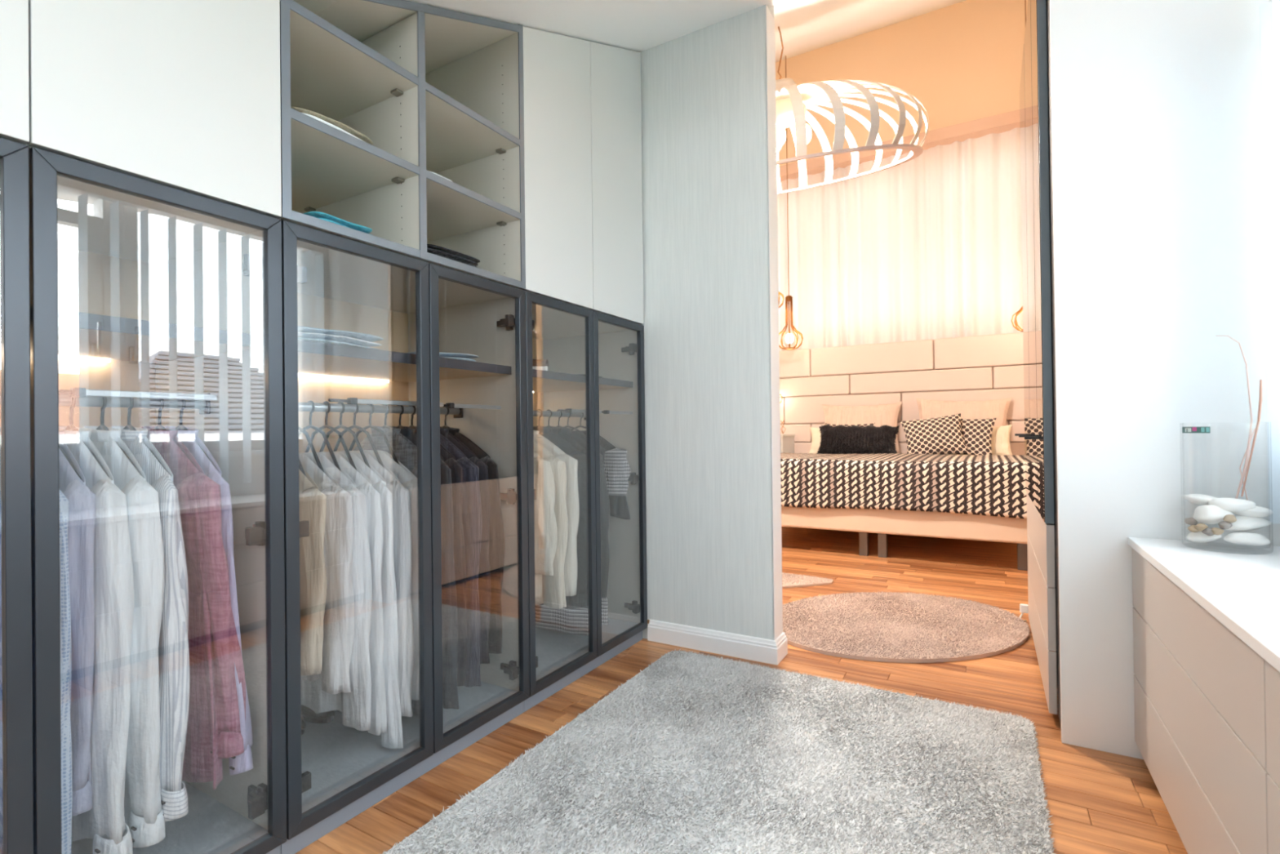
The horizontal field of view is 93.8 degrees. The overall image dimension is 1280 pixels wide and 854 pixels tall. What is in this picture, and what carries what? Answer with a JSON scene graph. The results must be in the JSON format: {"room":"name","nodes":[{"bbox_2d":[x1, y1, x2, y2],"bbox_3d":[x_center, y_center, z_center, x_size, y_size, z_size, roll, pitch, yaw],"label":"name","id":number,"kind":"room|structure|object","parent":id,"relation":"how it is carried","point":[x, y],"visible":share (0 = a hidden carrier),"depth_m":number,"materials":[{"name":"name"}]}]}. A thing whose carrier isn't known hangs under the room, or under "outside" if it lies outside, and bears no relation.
{"room":"walk-in closet","nodes":[
{"label":"walk-in closet","id":0,"kind":"room"},
{"bbox_2d":[406,0,786,52],"bbox_3d":[-0.227,-1.517,0.711,3.000,0.866,3.805,-1,0,30],"label":"ceiling","id":1,"kind":"structure","parent":0,"point":[635,25],"depth_m":2.17,"materials":[{"name":"white paint"}]},
{"bbox_2d":[1259,0,1279,523],"bbox_3d":[0.831,-0.423,0.164,0.089,1.325,3.020,-1,0,30],"label":"window","id":2,"kind":"structure","parent":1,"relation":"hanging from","point":[1269,13],"depth_m":1.48,"materials":[{"name":"white"}]},
{"bbox_2d":[640,4,773,639],"bbox_3d":[-0.864,-0.403,3.290,3.277,2.750,0.112,-1,0,30],"label":"wall partition","id":3,"kind":"structure","parent":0,"point":[705,238],"depth_m":2.55,"materials":[{"name":"wood"}]},
{"bbox_2d":[647,618,787,664],"bbox_3d":[0.067,0.912,2.751,1.195,0.092,0.142,-1,0,30],"label":"baseboard","id":4,"kind":"structure","parent":3,"relation":"attached to","point":[735,645],"depth_m":2.52,"materials":[{"name":"white"}]},
{"bbox_2d":[765,4,782,639],"bbox_3d":[0.553,-0.380,2.466,0.005,2.660,0.112,-1,0,30],"label":"trim","id":5,"kind":"structure","parent":3,"relation":"attached to","point":[770,21],"depth_m":2.46,"materials":[{"name":"white"}]},
{"bbox_2d":[294,526,1187,853],"bbox_3d":[0.261,0.987,3.030,6.202,0.060,8.300,-1,0,30],"label":"floor","id":6,"kind":"structure","parent":0,"point":[1099,802],"depth_m":2.08,"materials":[{"name":"brown"}]},
{"bbox_2d":[0,137,286,853],"bbox_3d":[-1.231,0.257,1.113,0.587,1.415,0.799,-1,0,30],"label":"wardrobe","id":7,"kind":"object","parent":6,"relation":"on","point":[117,286],"visible":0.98,"depth_m":1.29,"materials":[{"name":"grey"}]},
{"bbox_2d":[58,428,95,816],"bbox_3d":[-1.187,0.360,1.194,0.477,0.727,0.058,-1,0,30],"label":"shirt","id":8,"kind":"object","parent":7,"relation":"in","point":[82,505],"visible":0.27,"depth_m":1.08,"materials":[{"name":"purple fabric"}]},
{"bbox_2d":[65,397,109,477],"bbox_3d":[-1.172,0.016,1.234,0.349,0.180,0.009,-1,0,30],"label":"clothes hanger","id":9,"kind":"object","parent":7,"relation":"hanging from","point":[70,426],"visible":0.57,"depth_m":1.23,"materials":[{"name":"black plastic"}]},
{"bbox_2d":[58,426,133,853],"bbox_3d":[-1.157,0.413,1.221,0.500,0.832,0.064,-1,0,30],"label":"shirt","id":10,"kind":"object","parent":9,"relation":"hanging from","point":[104,823],"visible":0.44,"depth_m":1.10,"materials":[{"name":"white fabric"}]},
{"bbox_2d":[96,396,141,475],"bbox_3d":[-1.147,0.016,1.277,0.349,0.180,0.009,-1,0,30],"label":"clothes hanger","id":11,"kind":"object","parent":7,"relation":"hanging from","point":[102,426],"visible":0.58,"depth_m":1.27,"materials":[{"name":"black plastic"}]},
{"bbox_2d":[83,426,165,848],"bbox_3d":[-1.131,0.413,1.264,0.500,0.833,0.058,-1,0,30],"label":"shirt","id":12,"kind":"object","parent":11,"relation":"hanging from","point":[144,816],"visible":0.41,"depth_m":1.15,"materials":[{"name":"white fabric"}]},
{"bbox_2d":[0,0,281,217],"bbox_3d":[-1.244,-0.760,1.118,0.586,0.607,0.800,-1,0,30],"label":"upper cabinet","id":13,"kind":"object","parent":7,"relation":"on","point":[181,95],"visible":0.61,"depth_m":1.12,"materials":[{"name":"white paint"}]},
{"bbox_2d":[122,397,167,471],"bbox_3d":[-1.124,0.016,1.317,0.349,0.180,0.009,-1,0,30],"label":"clothes hanger","id":14,"kind":"object","parent":7,"relation":"hanging from","point":[128,426],"visible":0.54,"depth_m":1.31,"materials":[{"name":"black plastic"}]},
{"bbox_2d":[110,426,190,821],"bbox_3d":[-1.108,0.393,1.303,0.496,0.792,0.059,-1,0,30],"label":"shirt","id":15,"kind":"object","parent":14,"relation":"hanging from","point":[173,644],"visible":0.39,"depth_m":1.19,"materials":[{"name":"white fabric"}]},
{"bbox_2d":[57,325,257,363],"bbox_3d":[-1.250,-0.185,1.123,0.515,0.027,0.763,-1,0,30],"label":"shelf","id":16,"kind":"object","parent":7,"relation":"attached to","point":[76,344],"depth_m":1.28,"materials":[{"name":"grey wood"}]},
{"bbox_2d":[141,426,245,789],"bbox_3d":[-1.067,0.393,1.371,0.504,0.793,0.105,-1,0,30],"label":"shirt","id":17,"kind":"object","parent":7,"relation":"attached to","point":[214,734],"visible":0.45,"depth_m":1.27,"materials":[{"name":"pink fabric"}]},
{"bbox_2d":[163,426,253,774],"bbox_3d":[-1.051,0.380,1.395,0.469,0.767,0.063,-1,0,30],"label":"shirt","id":18,"kind":"object","parent":7,"relation":"attached to","point":[242,762],"visible":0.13,"depth_m":1.29,"materials":[{"name":"purple fabric"}]},
{"bbox_3d":[-1.249,0.016,1.101,0.349,0.180,0.009,-1,0,30],"label":"clothes hanger","id":19,"kind":"object","parent":7,"relation":"hanging from","visible":0},
{"bbox_2d":[0,490,3,853],"bbox_3d":[-1.235,0.441,1.087,0.501,0.887,0.064,-1,0,30],"label":"shirt","id":20,"kind":"object","parent":19,"relation":"hanging from","point":[1,659],"visible":0.23,"depth_m":0.96,"materials":[{"name":"blue fabric"}]},
{"bbox_3d":[-1.212,0.016,1.165,0.349,0.180,0.009,-1,0,30],"label":"clothes hanger","id":21,"kind":"object","parent":7,"relation":"hanging from","visible":0},
{"bbox_2d":[0,426,72,853],"bbox_3d":[-1.197,0.439,1.154,0.498,0.883,0.061,-1,0,30],"label":"shirt","id":22,"kind":"object","parent":21,"relation":"hanging from","point":[64,593],"visible":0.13,"depth_m":1.04,"materials":[{"name":"blue fabric"}]},
{"bbox_2d":[280,220,529,853],"bbox_3d":[-0.829,0.256,1.804,0.587,1.415,0.799,-1,0,30],"label":"wardrobe","id":23,"kind":"object","parent":6,"relation":"on","point":[336,771],"visible":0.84,"depth_m":1.74,"materials":[{"name":"grey"}]},
{"bbox_2d":[298,457,306,476],"bbox_3d":[-0.967,0.042,1.585,0.332,0.232,0.009,-1,0,30],"label":"clothes hanger","id":24,"kind":"object","parent":23,"relation":"hanging from","point":[300,468],"visible":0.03,"depth_m":1.52,"materials":[{"name":"black plastic"}]},
{"bbox_2d":[298,467,326,675],"bbox_3d":[-0.960,0.360,1.583,0.457,0.578,0.065,-1,0,30],"label":"blouse","id":25,"kind":"object","parent":24,"relation":"hanging from","point":[313,502],"visible":0.36,"depth_m":1.47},
{"bbox_2d":[298,426,324,473],"bbox_3d":[-0.942,0.042,1.629,0.349,0.233,0.009,-1,0,30],"label":"clothes hanger","id":26,"kind":"object","parent":23,"relation":"hanging from","point":[307,435],"visible":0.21,"depth_m":1.58,"materials":[{"name":"black plastic"}]},
{"bbox_2d":[298,453,354,694],"bbox_3d":[-0.929,0.375,1.615,0.504,0.608,0.062,-1,0,30],"label":"long sleeve top","id":27,"kind":"object","parent":26,"relation":"hanging from","point":[339,615],"visible":0.38,"depth_m":1.50,"materials":[{"name":"fabric"}]},
{"bbox_2d":[301,704,334,723],"bbox_3d":[-1.002,0.844,1.844,0.163,0.089,0.074,-1,0,30],"label":"hinge","id":28,"kind":"object","parent":23,"relation":"on","point":[309,715],"visible":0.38,"depth_m":1.80,"materials":[{"name":"metal"}]},
{"bbox_2d":[298,400,341,471],"bbox_3d":[-0.918,0.042,1.669,0.349,0.233,0.009,-1,0,30],"label":"clothes hanger","id":29,"kind":"object","parent":23,"relation":"hanging from","point":[334,459],"visible":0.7,"depth_m":1.64,"materials":[{"name":"black plastic"}]},
{"bbox_2d":[299,452,372,730],"bbox_3d":[-0.903,0.427,1.655,0.493,0.711,0.063,-1,0,30],"label":"long sleeve top","id":30,"kind":"object","parent":29,"relation":"hanging from","point":[355,705],"visible":0.19,"depth_m":1.54,"materials":[{"name":"fabric"}]},
{"bbox_2d":[305,400,357,471],"bbox_3d":[-0.895,0.042,1.709,0.349,0.233,0.009,-1,0,30],"label":"clothes hanger","id":31,"kind":"object","parent":23,"relation":"hanging from","point":[326,425],"visible":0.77,"depth_m":1.69,"materials":[{"name":"black plastic"}]},
{"bbox_2d":[320,451,386,735],"bbox_3d":[-0.882,0.442,1.702,0.492,0.741,0.058,-1,0,30],"label":"long sleeve top","id":32,"kind":"object","parent":31,"relation":"hanging from","point":[374,511],"visible":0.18,"depth_m":1.58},
{"bbox_2d":[297,326,383,350],"bbox_3d":[-0.861,-0.224,1.577,0.280,0.046,0.270,-1,0,30],"label":"shirt","id":33,"kind":"object","parent":23,"relation":"on","point":[304,333],"visible":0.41,"depth_m":1.50,"materials":[{"name":"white fabric"}]},
{"bbox_2d":[319,402,371,469],"bbox_3d":[-0.873,0.042,1.747,0.349,0.233,0.009,-1,0,30],"label":"clothes hanger","id":34,"kind":"object","parent":23,"relation":"hanging from","point":[340,425],"visible":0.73,"depth_m":1.73,"materials":[{"name":"black plastic"}]},
{"bbox_2d":[333,451,403,748],"bbox_3d":[-0.862,0.472,1.741,0.492,0.801,0.057,-1,0,30],"label":"long sleeve top","id":35,"kind":"object","parent":34,"relation":"hanging from","point":[393,738],"visible":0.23,"depth_m":1.62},
{"bbox_2d":[333,404,384,467],"bbox_3d":[-0.851,0.042,1.785,0.349,0.233,0.009,-1,0,30],"label":"clothes hanger","id":36,"kind":"object","parent":23,"relation":"hanging from","point":[354,425],"visible":0.57,"depth_m":1.77,"materials":[{"name":"black plastic"}]},
{"bbox_2d":[342,450,413,716],"bbox_3d":[-0.838,0.437,1.773,0.487,0.731,0.060,-1,0,30],"label":"long sleeve top","id":37,"kind":"object","parent":36,"relation":"hanging from","point":[402,541],"visible":0.28,"depth_m":1.65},
{"bbox_2d":[348,404,399,465],"bbox_3d":[-0.825,0.042,1.830,0.374,0.233,0.009,-1,0,30],"label":"clothes hanger","id":38,"kind":"object","parent":23,"relation":"hanging from","point":[370,425],"visible":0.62,"depth_m":1.82,"materials":[{"name":"black plastic"}]},
{"bbox_2d":[364,449,419,700],"bbox_3d":[-0.811,0.425,1.820,0.533,0.708,0.061,-1,0,30],"label":"blouse","id":39,"kind":"object","parent":38,"relation":"hanging from","point":[404,475],"visible":0.12,"depth_m":1.70,"materials":[{"name":"white fabric"}]},
{"bbox_2d":[352,426,443,715],"bbox_3d":[-0.788,0.440,1.868,0.497,0.888,0.058,-1,0,30],"label":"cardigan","id":40,"kind":"object","parent":23,"relation":"on","point":[406,452],"visible":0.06,"depth_m":1.83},
{"bbox_2d":[277,0,525,289],"bbox_3d":[-0.843,-0.901,1.810,0.587,0.887,0.801,-1,0,30],"label":"open shelf unit","id":41,"kind":"object","parent":23,"relation":"on","point":[438,91],"visible":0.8,"depth_m":1.71,"materials":[{"name":"grey"}]},
{"bbox_2d":[290,106,373,145],"bbox_3d":[-0.863,-0.725,1.524,0.322,0.030,0.234,-1,0,30],"label":"trousers","id":42,"kind":"object","parent":41,"relation":"on","point":[337,125],"visible":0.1,"depth_m":1.44,"materials":[{"name":"white fabric"}]},
{"bbox_2d":[303,211,372,235],"bbox_3d":[-0.834,-0.496,1.541,0.288,0.028,0.177,-1,0,30],"label":"sweater","id":43,"kind":"object","parent":41,"relation":"on","point":[322,215],"visible":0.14,"depth_m":1.45,"materials":[{"name":"teal fabric"}]},
{"bbox_2d":[426,244,479,267],"bbox_3d":[-0.674,-0.501,1.842,0.322,0.038,0.240,-1,0,30],"label":"trousers","id":44,"kind":"object","parent":41,"relation":"on","point":[442,251],"visible":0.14,"depth_m":1.76,"materials":[{"name":"grey fabric"}]},
{"bbox_2d":[297,351,507,382],"bbox_3d":[-0.848,-0.186,1.815,0.515,0.027,0.763,-1,0,30],"label":"shelf","id":45,"kind":"object","parent":23,"relation":"attached to","point":[336,366],"depth_m":1.83,"materials":[{"name":"grey wood"}]},
{"bbox_2d":[407,405,417,428],"bbox_3d":[-0.748,0.015,1.964,0.349,0.180,0.009,-1,0,30],"label":"clothes hanger","id":46,"kind":"object","parent":23,"relation":"hanging from","point":[411,425],"visible":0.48,"depth_m":1.96,"materials":[{"name":"black plastic"}]},
{"bbox_2d":[403,426,466,686],"bbox_3d":[-0.744,0.407,1.960,0.478,0.823,0.056,-1,0,30],"label":"jacket","id":47,"kind":"object","parent":46,"relation":"hanging from","point":[459,548],"visible":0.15,"depth_m":1.84,"materials":[{"name":"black fabric"}]},
{"bbox_2d":[388,426,458,709],"bbox_3d":[-0.757,0.432,1.914,0.485,0.873,0.057,-1,0,30],"label":"jacket","id":48,"kind":"object","parent":23,"relation":"on","point":[449,601],"visible":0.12,"depth_m":1.79,"materials":[{"name":"fabric"}]},
{"bbox_2d":[440,406,450,428],"bbox_3d":[-0.678,0.015,2.085,0.366,0.180,0.009,-1,0,30],"label":"clothes hanger","id":49,"kind":"object","parent":23,"relation":"hanging from","point":[445,425],"visible":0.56,"depth_m":2.08,"materials":[{"name":"black plastic"}]},
{"bbox_2d":[440,426,505,653],"bbox_3d":[-0.663,0.369,2.075,0.509,0.746,0.062,-1,0,32],"label":"jacket","id":50,"kind":"object","parent":49,"relation":"hanging from","point":[496,531],"visible":0.16,"depth_m":1.95,"materials":[{"name":"black fabric"}]},
{"bbox_3d":[-0.723,0.015,2.007,0.349,0.180,0.009,-1,0,30],"label":"clothes hanger","id":51,"kind":"object","parent":23,"relation":"hanging from","visible":0},
{"bbox_2d":[415,426,481,687],"bbox_3d":[-0.706,0.406,1.995,0.498,0.821,0.059,-1,0,30],"label":"jacket","id":52,"kind":"object","parent":51,"relation":"hanging from","point":[471,508],"visible":0.14,"depth_m":1.87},
{"bbox_2d":[524,291,649,711],"bbox_3d":[-0.422,0.255,2.499,0.593,1.415,0.811,-1,0,30],"label":"wardrobe","id":53,"kind":"object","parent":6,"relation":"on","point":[574,340],"visible":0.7,"depth_m":2.63,"materials":[{"name":"grey"}]},
{"bbox_2d":[536,408,543,427],"bbox_3d":[-0.425,0.014,2.519,0.357,0.180,0.009,-1,0,30],"label":"clothes hanger","id":54,"kind":"object","parent":53,"relation":"hanging from","point":[539,425],"visible":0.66,"depth_m":2.52,"materials":[{"name":"black plastic"}]},
{"bbox_2d":[533,426,587,594],"bbox_3d":[-0.409,0.331,2.507,0.516,0.671,0.068,-1,0,30],"label":"jacket","id":55,"kind":"object","parent":54,"relation":"hanging from","point":[582,541],"visible":0.13,"depth_m":2.39,"materials":[{"name":"beige fabric"}]},
{"bbox_2d":[546,408,553,427],"bbox_3d":[-0.392,0.014,2.576,0.349,0.180,0.009,-1,0,30],"label":"clothes hanger","id":56,"kind":"object","parent":53,"relation":"hanging from","point":[550,411],"visible":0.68,"depth_m":2.57,"materials":[{"name":"black plastic"}]},
{"bbox_2d":[535,426,588,635],"bbox_3d":[-0.385,0.428,2.572,0.481,0.867,0.066,-1,0,30],"label":"coat","id":57,"kind":"object","parent":56,"relation":"hanging from","point":[573,619],"visible":0.09,"depth_m":2.50,"materials":[{"name":"fabric"}]},
{"bbox_2d":[555,410,563,427],"bbox_3d":[-0.357,0.014,2.636,0.357,0.180,0.009,-1,0,30],"label":"clothes hanger","id":58,"kind":"object","parent":53,"relation":"hanging from","point":[560,416],"visible":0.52,"depth_m":2.63,"materials":[{"name":"black plastic"}]},
{"bbox_2d":[551,426,609,597],"bbox_3d":[-0.345,0.366,2.626,0.505,0.743,0.069,-1,0,33],"label":"jacket","id":59,"kind":"object","parent":58,"relation":"hanging from","point":[604,497],"visible":0.07,"depth_m":2.50,"materials":[{"name":"grey fabric"}]},
{"bbox_2d":[563,413,584,435],"bbox_3d":[-0.324,0.014,2.692,0.349,0.180,0.009,-1,0,30],"label":"clothes hanger","id":60,"kind":"object","parent":53,"relation":"hanging from","point":[567,425],"visible":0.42,"depth_m":2.68,"materials":[{"name":"black plastic"}]},
{"bbox_2d":[571,430,608,624],"bbox_3d":[-0.319,0.437,2.690,0.401,0.840,0.065,-1,0,30],"label":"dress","id":61,"kind":"object","parent":60,"relation":"hanging from","point":[604,600],"visible":0.06,"depth_m":2.59,"materials":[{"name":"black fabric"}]},
{"bbox_2d":[533,377,628,392],"bbox_3d":[-0.447,-0.187,2.506,0.515,0.027,0.763,-1,0,30],"label":"shelf","id":62,"kind":"object","parent":53,"relation":"attached to","point":[540,384],"depth_m":2.58,"materials":[{"name":"grey wood"}]},
{"bbox_2d":[523,26,644,324],"bbox_3d":[-0.443,-1.073,2.503,0.586,1.228,0.800,-1,0,30],"label":"upper cabinet","id":63,"kind":"object","parent":53,"relation":"on","point":[584,247],"visible":0.54,"depth_m":2.31,"materials":[{"name":"white paint"}]},
{"bbox_2d":[575,430,631,519],"bbox_3d":[-0.273,0.214,2.775,0.526,0.394,0.068,-1,0,32],"label":"tunic","id":64,"kind":"object","parent":53,"relation":"attached to","point":[617,469],"visible":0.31,"depth_m":2.65,"materials":[{"name":"black fabric"}]},
{"bbox_3d":[-0.500,0.022,2.390,0.349,0.195,0.009,-1,0,30],"label":"clothes hanger","id":65,"kind":"object","parent":53,"relation":"hanging from","visible":0},
{"bbox_2d":[533,439,568,608],"bbox_3d":[-0.485,0.359,2.377,0.497,0.698,0.057,-1,0,30],"label":"jacket","id":66,"kind":"object","parent":65,"relation":"hanging from","point":[553,593],"visible":0.19,"depth_m":2.26,"materials":[{"name":"beige fabric"}]},
{"bbox_2d":[377,649,1056,853],"bbox_3d":[0.235,0.937,1.433,1.304,0.022,1.839,-1,0,30],"label":"shag rug","id":67,"kind":"object","parent":6,"relation":"on","point":[695,753],"visible":1,"depth_m":1.59,"materials":[{"name":"white carpet"}]},
{"bbox_2d":[780,433,795,453],"bbox_3d":[1.365,0.520,6.442,0.500,0.885,0.450,-1,0,30],"label":"nightstand","id":68,"kind":"object","parent":6,"relation":"on","point":[787,440],"visible":0.12,"depth_m":6.29,"materials":[{"name":"white paint"}]},
{"bbox_2d":[782,572,833,588],"bbox_3d":[0.540,0.947,3.760,1.186,0.020,0.634,-1,0,34],"label":"rug","id":69,"kind":"object","parent":6,"relation":"on","point":[788,580],"visible":0.11,"depth_m":3.65,"materials":[{"name":"beige carpet"}]},
{"bbox_2d":[779,332,1025,454],"bbox_3d":[2.524,0.047,6.100,3.300,1.800,0.115,-1,0,30],"label":"headboard","id":70,"kind":"object","parent":6,"relation":"on","point":[984,367],"visible":0.3,"depth_m":5.98,"materials":[{"name":"beige wood"}]},
{"bbox_2d":[781,506,1027,570],"bbox_3d":[2.153,0.612,5.128,2.020,0.668,1.930,-1,0,30],"label":"bed","id":71,"kind":"object","parent":6,"relation":"on","point":[883,522],"visible":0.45,"depth_m":4.18,"materials":[{"name":"beige wood"}]},
{"bbox_2d":[817,424,899,453],"bbox_3d":[2.006,0.134,5.536,0.730,0.325,0.265,-1,0,28],"label":"cushion","id":72,"kind":"object","parent":71,"relation":"on","point":[838,439],"visible":0.94,"depth_m":5.46,"materials":[{"name":"black fabric"}]},
{"bbox_2d":[822,401,902,453],"bbox_3d":[2.219,0.010,6.044,0.782,0.517,0.235,-1,0,29],"label":"pillow","id":73,"kind":"object","parent":71,"relation":"on","point":[884,414],"visible":0.53,"depth_m":5.99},
{"bbox_2d":[780,452,1026,519],"bbox_3d":[1.949,0.416,4.784,2.129,0.364,1.223,-1,0,30],"label":"bedspread","id":74,"kind":"object","parent":71,"relation":"on","point":[988,485],"visible":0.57,"depth_m":4.18,"materials":[{"name":"fabric"}]},
{"bbox_2d":[900,413,969,453],"bbox_3d":[2.588,0.083,5.273,0.540,0.411,0.229,-1,0,22],"label":"cushion","id":75,"kind":"object","parent":71,"relation":"on","point":[939,435],"visible":0.94,"depth_m":5.22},
{"bbox_2d":[915,396,1012,426],"bbox_3d":[3.001,-0.011,5.589,0.816,0.558,0.238,-1,0,30],"label":"pillow","id":76,"kind":"object","parent":71,"relation":"on","point":[995,408],"visible":0.41,"depth_m":5.54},
{"bbox_2d":[940,416,996,454],"bbox_3d":[2.874,0.083,5.280,0.451,0.372,0.193,-1,0,38],"label":"cushion","id":77,"kind":"object","parent":71,"relation":"on","point":[976,433],"visible":0.48,"depth_m":5.19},
{"bbox_2d":[959,424,1012,454],"bbox_3d":[3.066,0.123,5.319,0.420,0.285,0.165,-1,0,30],"label":"pillow","id":78,"kind":"object","parent":71,"relation":"on","point":[1000,440],"visible":0.4,"depth_m":5.22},
{"bbox_2d":[782,591,1030,662],"bbox_3d":[1.217,0.932,2.878,1.120,0.024,1.128,-1,0,30],"label":"oval rug","id":79,"kind":"object","parent":6,"relation":"on","point":[880,626],"visible":0.95,"depth_m":2.77,"materials":[{"name":"beige carpet"}]},
{"bbox_2d":[1014,0,1279,759],"bbox_3d":[1.794,-0.359,2.177,0.700,2.586,1.233,-1,0,30],"label":"wall","id":80,"kind":"structure","parent":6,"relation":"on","point":[1142,206],"depth_m":1.70,"materials":[{"name":"white"}]},
{"bbox_2d":[1131,547,1269,853],"bbox_3d":[1.315,0.634,1.194,0.365,0.600,0.938,-1,0,30],"label":"drawer unit","id":81,"kind":"object","parent":6,"relation":"on","point":[1199,689],"visible":0.77,"depth_m":1.16,"materials":[{"name":"grey paint"}]},
{"bbox_2d":[1264,659,1279,853],"bbox_3d":[0.843,0.636,0.381,0.365,0.600,0.938,-1,0,30],"label":"drawer unit","id":82,"kind":"object","parent":6,"relation":"on","point":[1272,674],"visible":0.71,"depth_m":0.86,"materials":[{"name":"grey paint"}]},
{"bbox_3d":[0.371,0.637,-0.432,0.365,0.600,0.938,-1,0,30],"label":"drawer unit","id":83,"kind":"object","parent":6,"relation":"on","visible":0},
{"bbox_2d":[1127,537,1279,671],"bbox_3d":[0.837,0.322,0.384,0.376,0.022,2.824,-1,0,30],"label":"countertop","id":84,"kind":"structure","parent":83,"relation":"on","point":[1240,588],"depth_m":1.22,"materials":[{"name":"white"}]},
{"bbox_2d":[1179,422,1273,554],"bbox_3d":[1.489,0.149,1.524,0.166,0.320,0.166,-1,0,30],"label":"glass vase","id":85,"kind":"object","parent":84,"relation":"on","point":[1184,429],"visible":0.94,"depth_m":1.50,"materials":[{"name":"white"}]},
{"bbox_2d":[1182,493,1217,505],"bbox_3d":[1.478,0.191,1.563,0.091,0.030,0.078,-1,0,40],"label":"stone","id":86,"kind":"object","parent":85,"relation":"in","point":[1197,499],"visible":0.68,"depth_m":1.55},
{"bbox_2d":[1186,531,1221,542],"bbox_3d":[1.447,0.280,1.541,0.067,0.032,0.065,-1,0,29],"label":"stone","id":87,"kind":"object","parent":85,"relation":"in","point":[1199,536],"visible":0.64,"depth_m":1.52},
{"bbox_2d":[1192,504,1233,524],"bbox_3d":[1.455,0.223,1.521,0.068,0.050,0.053,-1,0,10],"label":"stone","id":88,"kind":"object","parent":85,"relation":"in","point":[1206,513],"visible":0.9,"depth_m":1.51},
{"bbox_2d":[1207,497,1255,511],"bbox_3d":[1.490,0.197,1.511,0.076,0.036,0.060,-1,0,11],"label":"stone","id":89,"kind":"object","parent":85,"relation":"in","point":[1231,504],"visible":0.95,"depth_m":1.49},
{"bbox_2d":[1215,335,1253,498],"bbox_3d":[1.501,-0.025,1.512,0.064,0.419,0.004,-1,0,45],"label":"twig","id":90,"kind":"object","parent":85,"relation":"in","point":[1247,380],"visible":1,"depth_m":1.50,"materials":[{"name":"beige"}]},
{"bbox_2d":[1223,532,1270,545],"bbox_3d":[1.502,0.276,1.485,0.080,0.030,0.067,-1,0,32],"label":"stone","id":91,"kind":"object","parent":85,"relation":"in","point":[1242,538],"visible":1,"depth_m":1.47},
{"bbox_2d":[1225,515,1271,531],"bbox_3d":[1.516,0.242,1.502,0.084,0.040,0.070,-1,0,6],"label":"stone","id":92,"kind":"object","parent":91,"relation":"on","point":[1243,523],"visible":0.84,"depth_m":1.48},
{"bbox_2d":[1232,506,1272,517],"bbox_3d":[1.526,0.211,1.496,0.054,0.030,0.079,0,0,-39],"label":"stone","id":93,"kind":"object","parent":92,"relation":"on","point":[1257,512],"visible":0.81,"depth_m":1.48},
{"bbox_2d":[1240,379,1262,496],"bbox_3d":[1.518,0.029,1.486,0.042,0.290,0.008,-1,0,26],"label":"twig","id":94,"kind":"object","parent":85,"relation":"in","point":[1260,380],"visible":1,"depth_m":1.48,"materials":[{"name":"beige"}]},
{"bbox_2d":[773,0,966,62],"bbox_3d":[0.953,-3.137,4.823,5.050,2.811,4.495,-1,0,30],"label":"ceiling","id":95,"kind":"structure","parent":0,"point":[805,26],"depth_m":4.25,"materials":[{"name":"white paint"}]},
{"bbox_2d":[778,55,803,350],"bbox_3d":[1.521,-2.315,6.168,0.280,3.027,0.268,-1,0,30],"label":"cage pendant","id":96,"kind":"object","parent":95,"relation":"hanging from","point":[789,338],"visible":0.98,"depth_m":6.14,"materials":[{"name":"brown metal"}]},
{"bbox_2d":[775,26,928,194],"bbox_3d":[0.813,-1.691,3.346,1.407,0.977,1.432,0,0,-38],"label":"pendant","id":97,"kind":"object","parent":95,"relation":"hanging from","point":[793,100],"visible":0.59,"depth_m":3.15,"materials":[{"name":"beige"}]},
{"bbox_2d":[775,0,1027,166],"bbox_3d":[2.081,-1.845,6.681,5.000,5.600,0.150,-1,0,30],"label":"wall","id":98,"kind":"structure","parent":0,"point":[962,61],"depth_m":6.08,"materials":[{"name":"beige paint"}]},
{"bbox_2d":[778,109,1019,181],"bbox_3d":[1.962,-2.857,6.553,4.750,0.115,0.190,-1,0,30],"label":"curtain rail","id":99,"kind":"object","parent":98,"relation":"attached to","point":[1006,122],"depth_m":5.92,"materials":[{"name":"beige paint"}]},
{"bbox_2d":[777,127,1022,351],"bbox_3d":[2.064,-0.966,6.542,4.488,3.720,0.094,-1,0,30],"label":"sheer curtain","id":100,"kind":"object","parent":98,"relation":"hanging from","point":[928,246],"visible":0.38,"depth_m":6.13,"materials":[{"name":"white fabric"}]},
{"bbox_3d":[-0.535,0.022,2.329,0.332,0.194,0.009,-1,0,30],"label":"clothes hanger","id":101,"kind":"object","parent":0,"visible":0},
{"bbox_2d":[533,450,557,599],"bbox_3d":[-0.520,0.355,2.315,0.496,0.646,0.071,-1,0,30],"label":"blouse","id":102,"kind":"object","parent":101,"relation":"hanging from","point":[545,525],"visible":0.21,"depth_m":2.20,"materials":[{"name":"beige fabric"}]},
{"bbox_3d":[-0.701,0.015,2.044,0.349,0.180,0.009,-1,0,30],"label":"clothes hanger","id":103,"kind":"object","parent":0,"visible":0},
{"bbox_2d":[440,427,490,663],"bbox_3d":[-0.691,0.377,2.033,0.497,0.761,0.059,-1,0,30],"label":"jacket","id":104,"kind":"object","parent":103,"relation":"hanging from","point":[484,575],"visible":0.14,"depth_m":1.91,"materials":[{"name":"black fabric"}]},
{"bbox_3d":[-0.465,0.020,2.450,0.357,0.190,0.009,-1,0,30],"label":"clothes hanger","id":105,"kind":"object","parent":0,"visible":0},
{"bbox_2d":[533,430,579,595],"bbox_3d":[-0.453,0.337,2.442,0.515,0.663,0.069,-1,0,30],"label":"jacket","id":106,"kind":"object","parent":105,"relation":"hanging from","point":[571,464],"visible":0.13,"depth_m":2.31,"materials":[{"name":"beige fabric"}]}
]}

